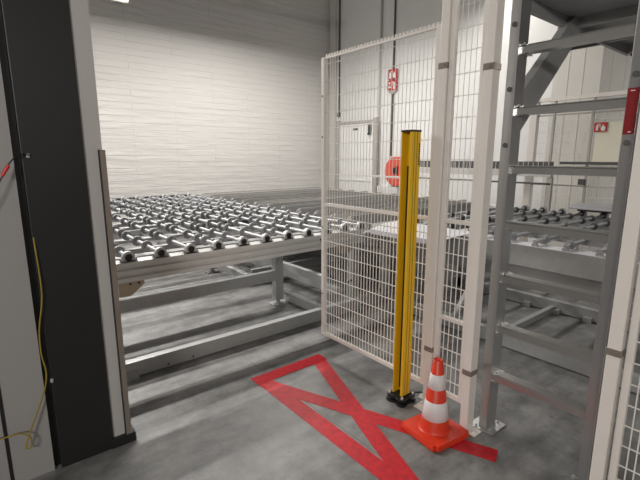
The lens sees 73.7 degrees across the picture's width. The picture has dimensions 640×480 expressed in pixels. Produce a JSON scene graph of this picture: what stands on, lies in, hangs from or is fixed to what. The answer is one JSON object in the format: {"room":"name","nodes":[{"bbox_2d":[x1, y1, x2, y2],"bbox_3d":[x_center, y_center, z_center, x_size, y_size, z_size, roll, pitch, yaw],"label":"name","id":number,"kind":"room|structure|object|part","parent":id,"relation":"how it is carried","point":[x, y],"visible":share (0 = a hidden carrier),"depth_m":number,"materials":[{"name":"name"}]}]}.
{"room":"factory floor","nodes":[
{"label":"factory floor","id":0,"kind":"room"},
{"bbox_2d":[0,64,54,479],"bbox_3d":[-3.120,-0.516,0.560,4.350,4.000,0.140,-9,14,-38],"label":"wall","id":1,"kind":"structure","parent":0,"point":[21,378],"depth_m":2.04,"materials":[{"name":"white paint"}]},
{"bbox_2d":[0,389,14,479],"bbox_3d":[-1.528,0.726,2.032,0.016,1.000,0.032,-9,14,-38],"label":"trim","id":2,"kind":"structure","parent":1,"relation":"attached to","point":[2,414],"depth_m":2.07,"materials":[{"name":"black plastic"}]},
{"bbox_2d":[0,153,30,181],"bbox_3d":[-1.432,-0.168,1.875,0.319,0.417,0.045,-9,14,-38],"label":"lead","id":3,"kind":"object","parent":1,"relation":"attached to","point":[7,167],"visible":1,"depth_m":1.87,"materials":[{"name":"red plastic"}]},
{"bbox_2d":[0,237,46,448],"bbox_3d":[-1.500,0.595,1.969,0.446,1.243,0.051,-10,15,-43],"label":"cable","id":4,"kind":"object","parent":1,"relation":"attached to","point":[29,436],"visible":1,"depth_m":2.07,"materials":[{"name":"plastic"}]},
{"bbox_2d":[0,5,60,464],"bbox_3d":[-1.423,-0.781,1.921,0.032,4.000,0.105,-9,14,-38],"label":"trim","id":5,"kind":"structure","parent":1,"relation":"attached to","point":[3,53],"depth_m":2.02,"materials":[{"name":"black plastic"}]},
{"bbox_2d":[0,0,113,467],"bbox_3d":[-1.298,-0.794,1.990,0.256,4.000,0.152,-9,14,-38],"label":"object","id":6,"kind":"structure","parent":1,"relation":"attached to","point":[37,33],"depth_m":2.06,"materials":[{"name":"black metal"}]},
{"bbox_2d":[88,0,329,238],"bbox_3d":[-4.307,-3.040,7.777,11.980,6.200,0.200,-9,14,-38],"label":"wall","id":7,"kind":"structure","parent":0,"point":[194,97],"depth_m":9.23,"materials":[{"name":"white paint"}]},
{"bbox_2d":[30,226,639,479],"bbox_3d":[2.720,0.639,5.620,19.400,0.200,13.400,-9,14,-38],"label":"floor","id":8,"kind":"structure","parent":0,"point":[205,417],"depth_m":2.88,"materials":[{"name":"concrete"}]},
{"bbox_2d":[111,424,136,448],"bbox_3d":[-1.162,1.118,2.481,0.133,0.058,0.180,-9,14,-38],"label":"baseboard","id":9,"kind":"structure","parent":8,"relation":"on","point":[122,439],"depth_m":2.41,"materials":[{"name":"black plastic"}]},
{"bbox_2d":[68,0,124,436],"bbox_3d":[-1.169,-0.841,2.095,0.084,3.948,0.140,-9,14,-38],"label":"trim","id":10,"kind":"structure","parent":9,"relation":"on","point":[79,9],"depth_m":2.14,"materials":[{"name":"grey metal"}]},
{"bbox_2d":[98,150,131,434],"bbox_3d":[-1.130,0.318,2.333,0.027,1.585,0.148,-9,14,-38],"label":"trim","id":11,"kind":"structure","parent":9,"relation":"on","point":[102,152],"depth_m":2.26,"materials":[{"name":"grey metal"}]},
{"bbox_2d":[110,187,495,381],"bbox_3d":[-0.952,-0.102,6.446,5.930,0.940,4.915,-9,14,-38],"label":"conveyor","id":12,"kind":"object","parent":8,"relation":"on","point":[296,212],"visible":0.72,"depth_m":4.44,"materials":[{"name":"metal"}]},
{"bbox_3d":[-1.380,0.356,3.135,0.180,0.105,0.010,-9,14,-38],"label":"gusset plate","id":13,"kind":"part","parent":12,"relation":"part of","materials":[{"name":"beige metal"}]},
{"bbox_3d":[-3.618,-0.616,7.309,2.900,0.180,0.100,-9,14,-38],"label":"rail","id":14,"kind":"part","parent":12,"relation":"part of","materials":[{"name":"grey metal"}]},
{"bbox_3d":[-2.891,-0.249,7.646,0.100,0.670,0.084,-9,14,-38],"label":"leg","id":15,"kind":"part","parent":12,"relation":"part of","materials":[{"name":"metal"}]},
{"bbox_3d":[-1.525,0.076,5.979,0.100,0.670,0.084,-9,14,-38],"label":"leg","id":16,"kind":"part","parent":12,"relation":"part of","materials":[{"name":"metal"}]},
{"bbox_3d":[-1.526,0.424,6.048,0.180,0.060,0.140,-9,14,-38],"label":"foot plate","id":17,"kind":"part","parent":12,"relation":"part of","materials":[{"name":"grey metal"}]},
{"bbox_3d":[-0.687,0.115,3.721,2.880,0.145,0.120,-9,14,-38],"label":"rail","id":18,"kind":"part","parent":12,"relation":"part of","materials":[{"name":"metal"}]},
{"bbox_3d":[-1.068,-0.405,6.380,0.080,0.120,4.580,-9,14,-38],"label":"rail","id":19,"kind":"part","parent":12,"relation":"part of","materials":[{"name":"grey metal"}]},
{"bbox_3d":[-0.466,0.327,4.686,0.100,0.670,0.084,-9,14,-38],"label":"leg","id":20,"kind":"part","parent":12,"relation":"part of","materials":[{"name":"metal"}]},
{"bbox_3d":[-0.467,0.675,4.755,0.180,0.060,0.140,-9,14,-38],"label":"foot plate","id":21,"kind":"part","parent":12,"relation":"part of","materials":[{"name":"grey metal"}]},
{"bbox_3d":[-0.497,0.266,6.860,0.180,0.060,0.140,-9,14,-38],"label":"foot plate","id":22,"kind":"part","parent":12,"relation":"part of","materials":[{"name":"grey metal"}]},
{"bbox_2d":[320,238,351,284],"bbox_3d":[0.197,0.215,4.310,0.074,0.551,0.578,8,14,36],"label":"cable","id":23,"kind":"object","parent":12,"relation":"hanging from","point":[320,238],"visible":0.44,"depth_m":4.21,"materials":[{"name":"black plastic"}]},
{"bbox_3d":[0.281,0.096,4.426,0.260,0.102,0.010,-9,14,-38],"label":"gusset plate","id":24,"kind":"part","parent":12,"relation":"part of","materials":[{"name":"beige metal"}]},
{"bbox_3d":[0.365,0.329,4.674,0.100,0.670,0.084,-9,14,-38],"label":"leg","id":25,"kind":"part","parent":12,"relation":"part of","materials":[{"name":"metal"}]},
{"bbox_3d":[0.779,0.251,5.077,0.100,0.670,0.084,-9,14,-38],"label":"leg","id":26,"kind":"part","parent":12,"relation":"part of","materials":[{"name":"metal"}]},
{"bbox_3d":[0.778,0.599,5.146,0.180,0.060,0.140,-9,14,-38],"label":"foot plate","id":27,"kind":"part","parent":12,"relation":"part of","materials":[{"name":"grey metal"}]},
{"bbox_3d":[1.567,-0.207,5.518,2.920,0.100,0.100,-9,14,-38],"label":"rail","id":28,"kind":"part","parent":12,"relation":"part of","materials":[{"name":"grey metal"}]},
{"bbox_3d":[1.278,-0.784,8.227,0.100,0.160,4.580,-9,14,-38],"label":"rail","id":29,"kind":"part","parent":12,"relation":"part of","materials":[{"name":"metal"}]},
{"bbox_2d":[335,117,378,192],"bbox_3d":[0.860,-1.708,10.620,0.147,2.500,1.430,-9,14,-38],"label":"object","id":30,"kind":"object","parent":8,"relation":"on","point":[359,183],"visible":0.56,"depth_m":10.51,"materials":[{"name":"grey metal"}]},
{"bbox_3d":[0.472,-1.810,11.146,0.080,2.500,0.110,-9,14,-38],"label":"post","id":31,"kind":"part","parent":30,"relation":"part of","materials":[{"name":"grey metal"}]},
{"bbox_2d":[367,125,371,134],"bbox_3d":[1.150,-2.598,10.038,0.095,0.251,0.090,-9,14,-38],"label":"door handle","id":32,"kind":"object","parent":30,"relation":"attached to","point":[369,132],"depth_m":10.04,"materials":[{"name":"black plastic"}]},
{"bbox_3d":[1.299,-1.614,10.136,0.080,2.500,0.110,-9,14,-38],"label":"post","id":33,"kind":"part","parent":30,"relation":"part of","materials":[{"name":"grey metal"}]},
{"bbox_2d":[251,354,497,479],"bbox_3d":[0.484,1.156,2.431,0.711,0.002,2.370,-9,14,-38],"label":"floor marking","id":34,"kind":"structure","parent":8,"relation":"on","point":[393,466],"depth_m":2.62,"materials":[{"name":"red paint"}]},
{"bbox_2d":[401,357,468,452],"bbox_3d":[0.678,0.910,2.492,0.295,0.462,0.295,-7,13,-31],"label":"traffic cone","id":35,"kind":"object","parent":34,"relation":"on","point":[433,428],"visible":1,"depth_m":2.45,"materials":[{"name":"orange plastic"}]},
{"bbox_2d":[370,175,399,194],"bbox_3d":[1.451,-0.831,9.543,0.040,1.190,0.930,-9,14,-38],"label":"guard rail","id":36,"kind":"object","parent":8,"relation":"on","point":[370,175],"visible":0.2,"depth_m":9.59,"materials":[{"name":"grey metal"}]},
{"bbox_2d":[386,129,422,407],"bbox_3d":[0.611,0.205,2.728,0.325,1.757,0.178,-5,12,-22],"label":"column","id":37,"kind":"structure","parent":8,"relation":"on","point":[401,395],"depth_m":2.68,"materials":[{"name":"yellow metal"}]},
{"bbox_2d":[413,0,452,410],"bbox_3d":[0.687,-0.194,2.571,0.160,2.600,0.150,-9,14,-38],"label":"fence post","id":38,"kind":"object","parent":8,"relation":"on","point":[443,66],"visible":0.66,"depth_m":2.51,"materials":[{"name":"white metal"}]},
{"bbox_2d":[321,21,441,383],"bbox_3d":[0.353,-0.215,2.987,0.034,2.203,1.062,-9,14,-38],"label":"wire fence","id":39,"kind":"object","parent":38,"relation":"attached to","point":[324,61],"visible":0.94,"depth_m":3.01,"materials":[{"name":"white metal"}]},
{"bbox_3d":[0.353,-0.208,2.991,0.024,0.024,0.998,-9,14,-38],"label":"cross rail","id":40,"kind":"part","parent":39,"relation":"part of","materials":[{"name":"white metal"}]},
{"bbox_3d":[0.702,1.076,2.799,0.160,0.020,0.102,-9,14,-38],"label":"foot plate","id":41,"kind":"part","parent":38,"relation":"part of","materials":[{"name":"silver metal"}]},
{"bbox_2d":[433,0,488,403],"bbox_3d":[0.794,-0.237,2.427,0.030,2.460,0.222,-9,14,-38],"label":"wire fence","id":42,"kind":"object","parent":38,"relation":"attached to","point":[439,316],"visible":0.88,"depth_m":2.43,"materials":[{"name":"white metal"}]},
{"bbox_3d":[0.794,0.479,2.566,0.024,0.024,0.162,-9,14,-38],"label":"cross rail","id":43,"kind":"part","parent":42,"relation":"part of","materials":[{"name":"white metal"}]},
{"bbox_3d":[0.794,-0.103,2.453,0.024,0.024,0.162,-9,14,-38],"label":"cross rail","id":44,"kind":"part","parent":42,"relation":"part of","materials":[{"name":"white metal"}]},
{"bbox_2d":[459,0,504,436],"bbox_3d":[0.890,-0.289,2.274,0.084,2.900,0.120,-9,14,-38],"label":"fence post","id":45,"kind":"object","parent":8,"relation":"on","point":[496,8],"visible":0.92,"depth_m":2.29,"materials":[{"name":"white metal"}]},
{"bbox_3d":[0.890,1.124,2.549,0.077,0.020,0.120,-9,14,-38],"label":"foot plate","id":46,"kind":"part","parent":45,"relation":"part of","materials":[{"name":"silver metal"}]},
{"bbox_2d":[419,161,553,244],"bbox_3d":[2.463,-0.541,7.147,0.080,1.535,2.630,-9,14,-38],"label":"conveyor","id":47,"kind":"object","parent":8,"relation":"on","point":[425,164],"visible":0.35,"depth_m":6.59,"materials":[{"name":"grey metal"}]},
{"bbox_3d":[2.456,-0.988,7.061,0.030,0.025,2.620,-9,14,-38],"label":"tie rod","id":48,"kind":"part","parent":47,"relation":"part of","materials":[{"name":"grey metal"}]},
{"bbox_3d":[2.459,-1.133,7.036,0.080,0.100,2.620,-9,14,-38],"label":"rail","id":49,"kind":"part","parent":47,"relation":"part of","materials":[{"name":"grey metal"}]},
{"bbox_3d":[2.459,-1.239,7.015,0.040,0.115,2.620,-9,14,-38],"label":"slotted rail","id":50,"kind":"part","parent":47,"relation":"part of","materials":[{"name":"grey metal"}]},
{"bbox_3d":[3.276,-0.246,6.191,0.060,1.320,0.060,-9,14,-38],"label":"leg","id":51,"kind":"part","parent":47,"relation":"part of","materials":[{"name":"grey metal"}]},
{"bbox_2d":[395,205,639,393],"bbox_3d":[2.755,0.339,4.119,2.560,0.962,3.550,-9,14,-38],"label":"conveyor","id":52,"kind":"object","parent":8,"relation":"on","point":[567,265],"visible":0.52,"depth_m":3.79,"materials":[{"name":"metal"}]},
{"bbox_3d":[0.989,0.359,4.670,0.100,0.688,0.080,-9,14,-38],"label":"leg","id":53,"kind":"part","parent":52,"relation":"part of","materials":[{"name":"metal"}]},
{"bbox_2d":[370,221,468,243],"bbox_3d":[0.967,-0.079,4.287,0.600,0.059,0.970,-9,14,-38],"label":"guard cover","id":54,"kind":"object","parent":52,"relation":"on","point":[393,232],"visible":0.41,"depth_m":4.21,"materials":[{"name":"white metal"}]},
{"bbox_3d":[1.783,0.237,5.298,0.100,0.688,0.080,-9,14,-38],"label":"leg","id":55,"kind":"part","parent":52,"relation":"part of","materials":[{"name":"metal"}]},
{"bbox_3d":[1.745,-0.189,5.426,2.160,0.100,0.070,-9,14,-38],"label":"rail","id":56,"kind":"part","parent":52,"relation":"part of","materials":[{"name":"grey metal"}]},
{"bbox_3d":[1.967,0.260,3.459,0.020,0.270,3.550,-9,14,-38],"label":"panel","id":57,"kind":"part","parent":52,"relation":"part of","materials":[{"name":"grey metal"}]},
{"bbox_3d":[1.937,0.182,3.321,0.060,0.176,3.400,-9,14,-38],"label":"rail","id":58,"kind":"part","parent":52,"relation":"part of","materials":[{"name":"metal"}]},
{"bbox_3d":[1.974,0.087,3.333,0.163,0.006,3.400,-9,14,-38],"label":"rail","id":59,"kind":"part","parent":52,"relation":"part of","materials":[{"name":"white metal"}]},
{"bbox_3d":[3.705,-0.130,4.807,0.120,0.140,3.550,-9,14,-38],"label":"rail","id":60,"kind":"part","parent":52,"relation":"part of","materials":[{"name":"grey metal"}]},
{"bbox_2d":[568,202,612,213],"bbox_3d":[3.405,-0.373,5.083,0.550,0.067,0.620,-9,14,-38],"label":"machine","id":61,"kind":"object","parent":52,"relation":"on","point":[587,206],"visible":0.57,"depth_m":5.05,"materials":[{"name":"metal"}]},
{"bbox_2d":[473,0,639,479],"bbox_3d":[1.795,-0.547,2.553,1.730,3.300,0.695,-9,14,-38],"label":"ladder","id":62,"kind":"object","parent":8,"relation":"on","point":[614,25],"visible":0.96,"depth_m":2.20,"materials":[{"name":"metal"}]},
{"bbox_3d":[1.015,1.121,2.593,0.165,0.009,0.152,-9,14,-38],"label":"plate","id":63,"kind":"part","parent":62,"relation":"part of","materials":[{"name":"metal"}]},
{"bbox_3d":[1.356,1.202,2.177,0.165,0.009,0.150,-9,14,-38],"label":"plate","id":64,"kind":"part","parent":62,"relation":"part of","materials":[{"name":"metal"}]},
{"bbox_2d":[519,90,626,252],"bbox_3d":[4.021,-0.676,5.495,0.110,2.430,2.770,-9,14,-38],"label":"fence","id":65,"kind":"object","parent":8,"relation":"on","point":[534,119],"visible":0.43,"depth_m":6.06,"materials":[{"name":"grey metal"}]},
{"bbox_3d":[3.189,-0.870,6.521,0.100,2.420,0.100,-9,14,-38],"label":"post","id":66,"kind":"part","parent":65,"relation":"part of","materials":[{"name":"white metal"}]},
{"bbox_3d":[3.364,-0.829,6.307,0.040,2.420,0.028,-9,14,-38],"label":"post","id":67,"kind":"part","parent":65,"relation":"part of","materials":[{"name":"grey metal"}]},
{"bbox_3d":[4.056,-0.654,5.463,0.030,0.020,2.670,-9,14,-38],"label":"rail","id":68,"kind":"part","parent":65,"relation":"part of","materials":[{"name":"grey metal"}]},
{"bbox_3d":[4.056,-1.626,5.274,0.030,0.020,2.670,-9,14,-38],"label":"rail","id":69,"kind":"part","parent":65,"relation":"part of","materials":[{"name":"grey metal"}]},
{"bbox_3d":[4.041,-1.841,5.252,0.060,0.050,2.720,-9,14,-38],"label":"rail","id":70,"kind":"part","parent":65,"relation":"part of","materials":[{"name":"white metal"}]},
{"bbox_3d":[3.677,-0.754,5.924,0.040,2.420,0.028,-9,14,-38],"label":"post","id":71,"kind":"part","parent":65,"relation":"part of","materials":[{"name":"grey metal"}]},
{"bbox_2d":[593,122,607,131],"bbox_3d":[3.719,-1.498,5.663,0.018,0.120,0.150,-9,14,-38],"label":"fire sign","id":72,"kind":"object","parent":65,"relation":"attached to","point":[600,126],"visible":1,"depth_m":5.65,"materials":[{"name":"red plastic"}]},
{"bbox_2d":[592,121,622,165],"bbox_3d":[3.861,-1.253,5.553,0.010,0.560,0.530,-9,14,-38],"label":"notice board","id":73,"kind":"object","parent":65,"relation":"attached to","point":[606,144],"visible":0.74,"depth_m":5.62,"materials":[{"name":"beige paper"}]},
{"bbox_2d":[589,112,639,479],"bbox_3d":[1.315,-0.189,1.759,0.079,2.900,0.100,-9,14,-38],"label":"fence post","id":74,"kind":"object","parent":8,"relation":"on","point":[615,351],"visible":1,"depth_m":1.86,"materials":[{"name":"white metal"}]},
{"bbox_2d":[608,262,639,479],"bbox_3d":[1.615,0.019,1.424,0.045,2.380,0.880,-9,14,-38],"label":"wire fence","id":75,"kind":"object","parent":74,"relation":"attached to","point":[634,330],"visible":1,"depth_m":1.88,"materials":[{"name":"white metal"}]},
{"bbox_2d":[337,0,558,242],"bbox_3d":[2.116,-3.309,9.162,0.200,6.200,5.650,-9,14,-38],"label":"wall","id":76,"kind":"structure","parent":0,"point":[360,19],"depth_m":8.92,"materials":[{"name":"white paint"}]},
{"bbox_2d":[329,0,337,188],"bbox_3d":[0.346,-3.686,11.103,0.080,6.200,0.210,-9,14,-38],"label":"trim","id":77,"kind":"structure","parent":76,"relation":"attached to","point":[333,3],"depth_m":11.00,"materials":[{"name":"white metal"}]},
{"bbox_2d":[337,0,340,116],"bbox_3d":[0.487,-4.944,10.705,0.050,3.580,0.080,-9,14,-38],"label":"conduit","id":78,"kind":"object","parent":76,"relation":"attached to","point":[338,113],"visible":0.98,"depth_m":10.71,"materials":[{"name":"grey metal"}]},
{"bbox_2d":[378,0,382,117],"bbox_3d":[1.383,-4.672,9.623,0.053,3.700,0.056,-9,14,-38],"label":"conduit","id":79,"kind":"object","parent":76,"relation":"attached to","point":[381,17],"visible":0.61,"depth_m":9.70,"materials":[{"name":"grey metal"}]},
{"bbox_2d":[377,186,398,194],"bbox_3d":[1.606,-1.058,9.953,0.160,0.380,0.630,-9,14,-38],"label":"box","id":80,"kind":"object","parent":76,"relation":"attached to","point":[384,188],"visible":0.34,"depth_m":9.87,"materials":[{"name":"white paint"}]},
{"bbox_2d":[386,157,400,185],"bbox_3d":[1.753,-1.546,9.632,0.210,0.650,0.650,-9,14,-38],"label":"hose reel","id":81,"kind":"object","parent":76,"relation":"attached to","point":[388,169],"visible":0.49,"depth_m":9.61,"materials":[{"name":"red metal"}]},
{"bbox_2d":[390,0,396,155],"bbox_3d":[1.633,-4.182,9.406,0.042,4.580,0.044,-9,14,-38],"label":"conduit","id":82,"kind":"object","parent":76,"relation":"attached to","point":[395,4],"visible":0.87,"depth_m":9.46,"materials":[{"name":"grey"}]},
{"bbox_2d":[387,68,396,93],"bbox_3d":[1.607,-3.525,9.514,0.018,0.530,0.270,-9,14,-38],"label":"fire sign","id":83,"kind":"object","parent":82,"relation":"attached to","point":[392,71],"visible":0.81,"depth_m":9.50,"materials":[{"name":"red plastic"}]},
{"bbox_3d":[1.609,-3.457,9.528,0.015,0.210,0.270,-9,14,-38],"label":"sign panel","id":84,"kind":"part","parent":83,"relation":"part of","materials":[{"name":"red plastic"}]},
{"bbox_3d":[1.609,-3.682,9.484,0.015,0.210,0.270,-9,14,-38],"label":"sign panel","id":85,"kind":"part","parent":83,"relation":"part of","materials":[{"name":"red plastic"}]},
{"bbox_2d":[539,45,631,251],"bbox_3d":[6.880,-1.814,9.200,7.326,3.250,0.706,-9,14,-38],"label":"wall","id":86,"kind":"structure","parent":0,"point":[595,69],"depth_m":6.86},
{"bbox_2d":[571,43,631,55],"bbox_3d":[10.201,-3.650,10.914,0.200,6.200,13.400,-9,14,-38],"label":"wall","id":87,"kind":"structure","parent":0,"point":[592,44],"depth_m":12.98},
{"bbox_3d":[2.720,-5.643,4.399,19.400,0.200,13.400,-9,14,-38],"label":"ceiling","id":88,"kind":"structure","parent":0,"visible":0},
{"bbox_2d":[113,0,128,3],"bbox_3d":[-3.933,-5.056,6.927,1.450,1.917,0.217,-9,14,-38],"label":"ceiling lamp","id":89,"kind":"object","parent":88,"relation":"hanging from","point":[123,1],"visible":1,"depth_m":7.55,"materials":[{"name":"white paint"}]}
]}

